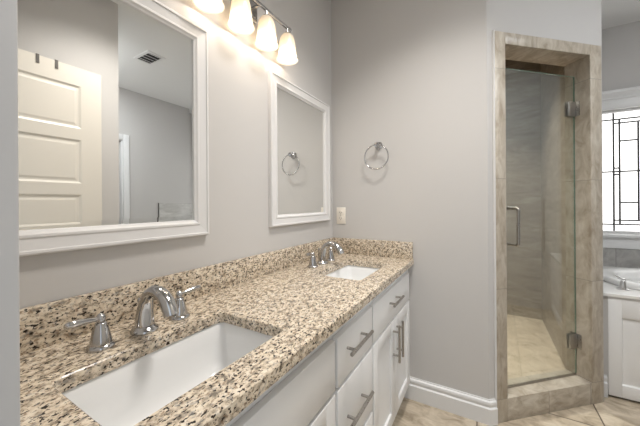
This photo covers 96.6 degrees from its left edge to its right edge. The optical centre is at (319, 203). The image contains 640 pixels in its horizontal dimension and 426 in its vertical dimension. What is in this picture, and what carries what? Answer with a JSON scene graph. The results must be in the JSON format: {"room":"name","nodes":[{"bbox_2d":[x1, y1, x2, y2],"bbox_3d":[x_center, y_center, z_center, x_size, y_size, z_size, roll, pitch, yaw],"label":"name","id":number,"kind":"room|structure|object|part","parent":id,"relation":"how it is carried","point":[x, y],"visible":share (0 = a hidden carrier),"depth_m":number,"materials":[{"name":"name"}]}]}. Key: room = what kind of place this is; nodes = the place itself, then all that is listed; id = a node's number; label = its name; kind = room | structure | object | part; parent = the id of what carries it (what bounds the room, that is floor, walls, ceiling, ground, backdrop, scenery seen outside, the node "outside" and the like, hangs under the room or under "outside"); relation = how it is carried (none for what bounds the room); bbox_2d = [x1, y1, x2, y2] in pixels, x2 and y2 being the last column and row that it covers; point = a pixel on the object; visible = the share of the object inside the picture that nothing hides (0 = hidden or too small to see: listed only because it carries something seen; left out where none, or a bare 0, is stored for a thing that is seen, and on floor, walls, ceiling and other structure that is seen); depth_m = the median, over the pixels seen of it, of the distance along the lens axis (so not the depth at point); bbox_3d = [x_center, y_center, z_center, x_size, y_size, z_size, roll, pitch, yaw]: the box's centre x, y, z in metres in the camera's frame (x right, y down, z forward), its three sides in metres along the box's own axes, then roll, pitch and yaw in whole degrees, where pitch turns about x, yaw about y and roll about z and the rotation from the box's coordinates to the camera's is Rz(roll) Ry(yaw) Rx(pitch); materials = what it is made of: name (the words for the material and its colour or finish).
{"room":"bathroom","nodes":[
{"label":"bathroom","id":0,"kind":"room"},
{"bbox_2d":[19,0,332,308],"bbox_3d":[0.046,-0.149,2.109,0.120,2.740,3.810,0,0,30],"label":"wall","id":1,"kind":"structure","parent":0,"point":[239,227],"depth_m":1.25,"materials":[{"name":"grey paint"}]},
{"bbox_2d":[17,0,208,256],"bbox_3d":[-0.599,-0.276,0.861,0.023,0.799,0.615,0,0,30],"label":"wall mirror","id":2,"kind":"object","parent":1,"relation":"attached to","point":[113,105],"visible":0.94,"depth_m":0.84,"materials":[{"name":"white paint"}]},
{"bbox_2d":[20,237,334,355],"bbox_3d":[-0.336,0.300,1.307,0.020,0.106,1.730,0,0,30],"label":"backsplash","id":3,"kind":"structure","parent":1,"relation":"attached to","point":[41,325],"depth_m":0.87,"materials":[{"name":"stone"}]},
{"bbox_2d":[192,0,297,64],"bbox_3d":[-0.299,-0.858,1.282,0.124,0.223,0.601,0,0,30],"label":"vanity light","id":4,"kind":"object","parent":1,"relation":"attached to","point":[243,13],"visible":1,"depth_m":1.31,"materials":[{"name":"white glass"}]},
{"bbox_3d":[-0.417,-0.812,1.069,0.113,0.135,0.113,0,0,30],"label":"lamp shade","id":5,"kind":"part","parent":4,"relation":"part of","materials":[{"name":"white glass"}]},
{"bbox_3d":[-0.335,-0.813,1.210,0.113,0.135,0.113,0,0,30],"label":"lamp shade","id":6,"kind":"part","parent":4,"relation":"part of","materials":[{"name":"white glass"}]},
{"bbox_3d":[-0.253,-0.814,1.351,0.113,0.135,0.113,0,0,30],"label":"lamp shade","id":7,"kind":"part","parent":4,"relation":"part of","materials":[{"name":"white glass"}]},
{"bbox_3d":[-0.171,-0.814,1.490,0.113,0.135,0.113,0,0,30],"label":"lamp shade","id":8,"kind":"part","parent":4,"relation":"part of","materials":[{"name":"white glass"}]},
{"bbox_2d":[268,70,329,226],"bbox_3d":[-0.096,-0.279,1.723,0.023,0.799,0.628,0,0,30],"label":"wall mirror","id":9,"kind":"object","parent":1,"relation":"attached to","point":[298,121],"visible":1,"depth_m":1.66,"materials":[{"name":"white paint"}]},
{"bbox_2d":[277,87,323,214],"bbox_3d":[-0.103,-0.279,1.727,0.005,0.687,0.516,0,0,30],"label":"mirror glass","id":10,"kind":"object","parent":9,"relation":"attached to","point":[300,121],"depth_m":1.69,"materials":[{"name":"grey"}]},
{"bbox_2d":[331,0,488,398],"bbox_3d":[0.531,-0.153,1.861,0.969,2.740,0.100,0,0,30],"label":"wall","id":11,"kind":"structure","parent":0,"point":[409,77],"depth_m":1.74,"materials":[{"name":"grey paint"}]},
{"bbox_2d":[337,207,345,223],"bbox_3d":[0.148,0.088,2.022,0.070,0.116,0.010,0,0,30],"label":"wall outlet","id":12,"kind":"object","parent":11,"relation":"attached to","point":[341,211],"visible":1,"depth_m":2.02,"materials":[{"name":"white plastic"}]},
{"bbox_2d":[334,237,412,258],"bbox_3d":[0.339,0.296,1.903,0.544,0.106,0.020,0,0,30],"label":"backsplash","id":13,"kind":"structure","parent":11,"relation":"attached to","point":[381,248],"depth_m":1.87,"materials":[{"name":"stone"}]},
{"bbox_2d":[364,142,388,169],"bbox_3d":[0.373,-0.311,1.860,0.166,0.188,0.061,0,0,30],"label":"towel ring","id":14,"kind":"object","parent":11,"relation":"attached to","point":[378,145],"visible":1,"depth_m":1.84,"materials":[{"name":"silver metal"}]},
{"bbox_2d":[404,376,497,425],"bbox_3d":[0.751,1.149,1.685,0.509,0.133,0.044,0,0,30],"label":"baseboard","id":15,"kind":"structure","parent":11,"relation":"attached to","point":[470,406],"depth_m":1.65,"materials":[{"name":"white paint"}]},
{"bbox_2d":[392,314,639,425],"bbox_3d":[1.382,1.246,0.096,4.500,0.130,5.950,0,0,30],"label":"floor","id":16,"kind":"structure","parent":0,"point":[614,411],"depth_m":1.70,"materials":[{"name":"tile"}]},
{"bbox_2d":[225,335,334,425],"bbox_3d":[-0.344,0.804,0.719,0.591,0.838,0.700,0,0,30],"label":"vanity cabinet","id":17,"kind":"object","parent":16,"relation":"on","point":[304,396],"visible":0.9,"depth_m":0.73,"materials":[{"name":"white paint"}]},
{"bbox_3d":[-0.043,0.845,0.745,0.020,0.503,0.332,0,0,30],"label":"door","id":18,"kind":"part","parent":17,"relation":"part of","materials":[{"name":"white paint"}]},
{"bbox_2d":[331,304,373,425],"bbox_3d":[-0.086,0.802,1.163,0.591,0.838,0.327,0,0,30],"label":"vanity cabinet","id":19,"kind":"object","parent":16,"relation":"on","point":[353,392],"visible":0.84,"depth_m":1.00,"materials":[{"name":"white paint"}]},
{"bbox_3d":[0.126,0.503,1.038,0.020,0.157,0.315,0,0,30],"label":"drawer","id":20,"kind":"part","parent":19,"relation":"part of","materials":[{"name":"white paint"}]},
{"bbox_3d":[0.128,0.719,1.038,0.020,0.247,0.315,0,0,30],"label":"drawer","id":21,"kind":"part","parent":19,"relation":"part of","materials":[{"name":"white paint"}]},
{"bbox_3d":[0.140,0.715,1.002,0.039,0.012,0.192,0,0,30],"label":"handle","id":22,"kind":"part","parent":19,"relation":"part of","materials":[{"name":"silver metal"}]},
{"bbox_3d":[0.138,0.485,1.002,0.039,0.012,0.192,0,0,30],"label":"handle","id":23,"kind":"part","parent":19,"relation":"part of","materials":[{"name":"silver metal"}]},
{"bbox_3d":[0.129,0.975,1.038,0.020,0.240,0.315,0,0,30],"label":"drawer","id":24,"kind":"part","parent":19,"relation":"part of","materials":[{"name":"white paint"}]},
{"bbox_2d":[368,270,409,425],"bbox_3d":[0.174,0.801,1.607,0.591,0.838,0.702,0,0,30],"label":"vanity cabinet","id":25,"kind":"object","parent":16,"relation":"on","point":[390,347],"visible":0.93,"depth_m":1.40,"materials":[{"name":"white paint"}]},
{"bbox_2d":[20,237,413,425],"bbox_3d":[-0.099,0.315,1.169,0.568,0.138,1.730,0,0,30],"label":"countertop","id":26,"kind":"structure","parent":25,"relation":"on","point":[275,293],"depth_m":0.81,"materials":[{"name":"stone"}]},
{"bbox_2d":[63,285,200,352],"bbox_3d":[-0.442,0.287,0.766,0.175,0.133,0.350,0,0,30],"label":"faucet","id":27,"kind":"object","parent":26,"relation":"on","point":[101,340],"visible":1,"depth_m":0.74,"materials":[{"name":"silver metal"}]},
{"bbox_3d":[-0.555,0.282,0.676,0.022,0.026,0.082,0,0,30],"label":"lever","id":28,"kind":"part","parent":27,"relation":"part of","materials":[{"name":"silver metal"}]},
{"bbox_3d":[-0.540,0.323,0.703,0.060,0.063,0.060,0,0,30],"label":"handle","id":29,"kind":"part","parent":27,"relation":"part of","materials":[{"name":"silver metal"}]},
{"bbox_3d":[-0.442,0.287,0.766,0.175,0.133,0.070,0,0,30],"label":"spout","id":30,"kind":"part","parent":27,"relation":"part of","materials":[{"name":"silver metal"}]},
{"bbox_3d":[-0.435,0.322,0.882,0.060,0.063,0.060,0,0,30],"label":"handle","id":31,"kind":"part","parent":27,"relation":"part of","materials":[{"name":"silver metal"}]},
{"bbox_3d":[-0.419,0.281,0.908,0.022,0.026,0.082,0,0,30],"label":"lever","id":32,"kind":"part","parent":27,"relation":"part of","materials":[{"name":"silver metal"}]},
{"bbox_2d":[62,322,272,425],"bbox_3d":[-0.316,0.465,0.682,0.306,0.158,0.467,0,0,30],"label":"sink","id":33,"kind":"object","parent":26,"relation":"in","point":[125,395],"visible":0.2,"depth_m":0.75,"materials":[{"name":"white ceramic"}]},
{"bbox_2d":[305,241,343,267],"bbox_3d":[0.058,0.284,1.634,0.175,0.133,0.350,0,0,30],"label":"faucet","id":34,"kind":"object","parent":26,"relation":"on","point":[322,260],"visible":1,"depth_m":1.63,"materials":[{"name":"silver metal"}]},
{"bbox_3d":[-0.054,0.278,1.544,0.022,0.026,0.082,0,0,30],"label":"lever","id":35,"kind":"part","parent":34,"relation":"part of","materials":[{"name":"silver metal"}]},
{"bbox_3d":[-0.039,0.320,1.571,0.060,0.063,0.060,0,0,30],"label":"handle","id":36,"kind":"part","parent":34,"relation":"part of","materials":[{"name":"silver metal"}]},
{"bbox_3d":[0.058,0.284,1.634,0.175,0.133,0.070,0,0,30],"label":"spout","id":37,"kind":"part","parent":34,"relation":"part of","materials":[{"name":"silver metal"}]},
{"bbox_3d":[0.066,0.319,1.750,0.060,0.063,0.060,0,0,30],"label":"handle","id":38,"kind":"part","parent":34,"relation":"part of","materials":[{"name":"silver metal"}]},
{"bbox_2d":[325,265,379,279],"bbox_3d":[0.179,0.461,1.528,0.288,0.158,0.451,0,0,30],"label":"sink","id":39,"kind":"object","parent":26,"relation":"in","point":[352,272],"visible":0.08,"depth_m":1.72,"materials":[{"name":"white ceramic"}]},
{"bbox_3d":[0.294,0.842,1.321,0.020,0.503,0.313,0,0,30],"label":"door","id":40,"kind":"part","parent":25,"relation":"part of","materials":[{"name":"white paint"}]},
{"bbox_3d":[0.372,0.502,1.460,0.020,0.157,0.635,0,0,30],"label":"drawer","id":41,"kind":"part","parent":25,"relation":"part of","materials":[{"name":"white paint"}]},
{"bbox_3d":[0.380,0.483,1.417,0.039,0.012,0.168,0,0,30],"label":"handle","id":42,"kind":"part","parent":25,"relation":"part of","materials":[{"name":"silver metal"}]},
{"bbox_3d":[0.381,0.697,1.416,0.039,0.182,0.012,0,0,30],"label":"handle","id":43,"kind":"part","parent":25,"relation":"part of","materials":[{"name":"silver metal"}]},
{"bbox_3d":[0.414,0.697,1.472,0.039,0.182,0.012,0,0,30],"label":"handle","id":44,"kind":"part","parent":25,"relation":"part of","materials":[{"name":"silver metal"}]},
{"bbox_3d":[0.455,0.841,1.598,0.020,0.503,0.316,0,0,30],"label":"door","id":45,"kind":"part","parent":25,"relation":"part of","materials":[{"name":"white paint"}]},
{"bbox_2d":[603,266,639,402],"bbox_3d":[2.688,0.830,1.827,1.558,0.745,0.999,0,0,30],"label":"tub surround","id":46,"kind":"object","parent":16,"relation":"on","point":[623,306],"depth_m":1.75,"materials":[{"name":"white wood"}]},
{"bbox_3d":[1.941,0.484,1.849,0.062,0.043,0.028,0,0,30],"label":"lever","id":47,"kind":"part","parent":46,"relation":"part of","materials":[{"name":"silver metal"}]},
{"bbox_2d":[603,268,639,289],"bbox_3d":[2.653,0.708,1.766,1.360,0.390,0.810,0,0,30],"label":"bathtub","id":48,"kind":"object","parent":46,"relation":"in","point":[632,275],"visible":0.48,"depth_m":2.16,"materials":[{"name":"white ceramic"}]},
{"bbox_3d":[1.956,0.510,1.844,0.068,0.095,0.074,0,0,-33],"label":"tub faucet handle","id":49,"kind":"part","parent":46,"relation":"part of","materials":[{"name":"silver metal"}]},
{"bbox_2d":[505,59,541,319],"bbox_3d":[1.616,-0.175,3.242,1.452,2.710,0.010,0,0,30],"label":"wall","id":50,"kind":"structure","parent":0,"point":[522,88],"depth_m":2.95,"materials":[{"name":"tile"}]},
{"bbox_2d":[486,0,603,398],"bbox_3d":[1.314,-0.158,1.727,0.826,2.740,0.135,0,0,-12],"label":"wall","id":51,"kind":"structure","parent":0,"point":[579,21],"depth_m":1.63,"materials":[{"name":"grey paint"}]},
{"bbox_2d":[505,68,581,387],"bbox_3d":[1.321,0.145,1.721,0.604,1.877,0.145,0,0,-14],"label":"shower door","id":52,"kind":"structure","parent":51,"relation":"attached to","point":[571,109],"depth_m":1.78,"materials":[{"name":"clear glass"}]},
{"bbox_3d":[1.101,0.134,1.667,0.026,0.237,0.145,0,0,-14],"label":"handle","id":53,"kind":"part","parent":52,"relation":"part of","materials":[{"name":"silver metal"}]},
{"bbox_3d":[1.598,-0.590,1.800,0.018,0.090,0.064,0,0,-14],"label":"hinge plate","id":54,"kind":"part","parent":52,"relation":"part of","materials":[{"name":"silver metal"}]},
{"bbox_3d":[1.608,0.865,1.800,0.018,0.090,0.064,0,0,-14],"label":"hinge plate","id":55,"kind":"part","parent":52,"relation":"part of","materials":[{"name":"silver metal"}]},
{"bbox_2d":[492,30,603,422],"bbox_3d":[1.325,0.128,1.722,0.770,2.167,0.149,0,0,-12],"label":"trim","id":56,"kind":"structure","parent":51,"relation":"attached to","point":[581,61],"depth_m":1.72,"materials":[{"name":"tile"}]},
{"bbox_3d":[0.964,0.131,1.575,0.002,2.167,0.014,0,0,-12],"label":"edge trim","id":57,"kind":"part","parent":56,"relation":"part of","materials":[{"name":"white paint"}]},
{"bbox_2d":[507,370,591,420],"bbox_3d":[1.325,1.148,1.722,0.608,0.128,0.145,0,0,-12],"label":"shower curb","id":58,"kind":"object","parent":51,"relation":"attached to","point":[569,392],"depth_m":1.67,"materials":[{"name":"tile"}]},
{"bbox_2d":[541,64,566,369],"bbox_3d":[1.947,-0.178,2.377,0.010,2.710,1.150,0,0,30],"label":"wall","id":59,"kind":"structure","parent":0,"point":[553,200],"depth_m":2.35,"materials":[{"name":"tile"}]},
{"bbox_2d":[603,296,607,382],"bbox_3d":[1.798,0.894,1.814,0.036,0.628,0.050,0,0,30],"label":"wall","id":60,"kind":"structure","parent":0,"point":[605,298],"depth_m":1.79,"materials":[{"name":"grey paint"}]},
{"bbox_2d":[601,0,639,28],"bbox_3d":[1.902,-1.582,1.020,4.500,0.100,3.810,0,0,30],"label":"ceiling","id":61,"kind":"structure","parent":0,"point":[614,13],"depth_m":2.30,"materials":[{"name":"white paint"}]},
{"bbox_2d":[602,21,639,234],"bbox_3d":[2.333,-0.165,2.795,3.140,2.740,0.300,0,0,30],"label":"wall","id":62,"kind":"structure","parent":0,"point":[621,43],"depth_m":2.46,"materials":[{"name":"grey paint"}]},
{"bbox_2d":[602,86,639,249],"bbox_3d":[2.941,-0.293,2.271,1.390,1.362,0.132,0,0,30],"label":"window","id":63,"kind":"structure","parent":62,"relation":"attached to","point":[620,128],"depth_m":2.48,"materials":[{"name":"white glass"}]},
{"bbox_3d":[2.944,0.326,2.269,1.350,0.124,0.115,0,0,30],"label":"sill","id":64,"kind":"part","parent":63,"relation":"part of","materials":[{"name":"white paint"}]},
{"bbox_2d":[603,248,639,267],"bbox_3d":[2.941,0.484,2.264,1.562,0.193,0.010,0,0,30],"label":"backsplash","id":65,"kind":"structure","parent":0,"point":[612,257],"depth_m":2.46,"materials":[{"name":"tile"}]},
{"bbox_3d":[-0.157,-0.148,0.114,1.540,2.740,0.140,0,0,30],"label":"wall","id":66,"kind":"structure","parent":0,"visible":0},
{"bbox_2d":[0,0,19,425],"bbox_3d":[0.008,0.171,0.017,0.792,2.100,0.146,0,0,30],"label":"door frame","id":67,"kind":"structure","parent":66,"relation":"attached to","point":[9,156],"depth_m":0.27,"materials":[{"name":"grey paint"}]},
{"bbox_3d":[1.989,-0.163,2.315,0.126,2.740,1.236,0,0,30],"label":"wall partition","id":68,"kind":"structure","parent":0,"visible":0},
{"bbox_2d":[604,374,607,397],"bbox_3d":[1.779,1.142,1.787,0.028,0.133,0.018,0,0,30],"label":"baseboard","id":69,"kind":"structure","parent":68,"relation":"attached to","point":[605,376],"depth_m":1.78,"materials":[{"name":"white paint"}]}
]}

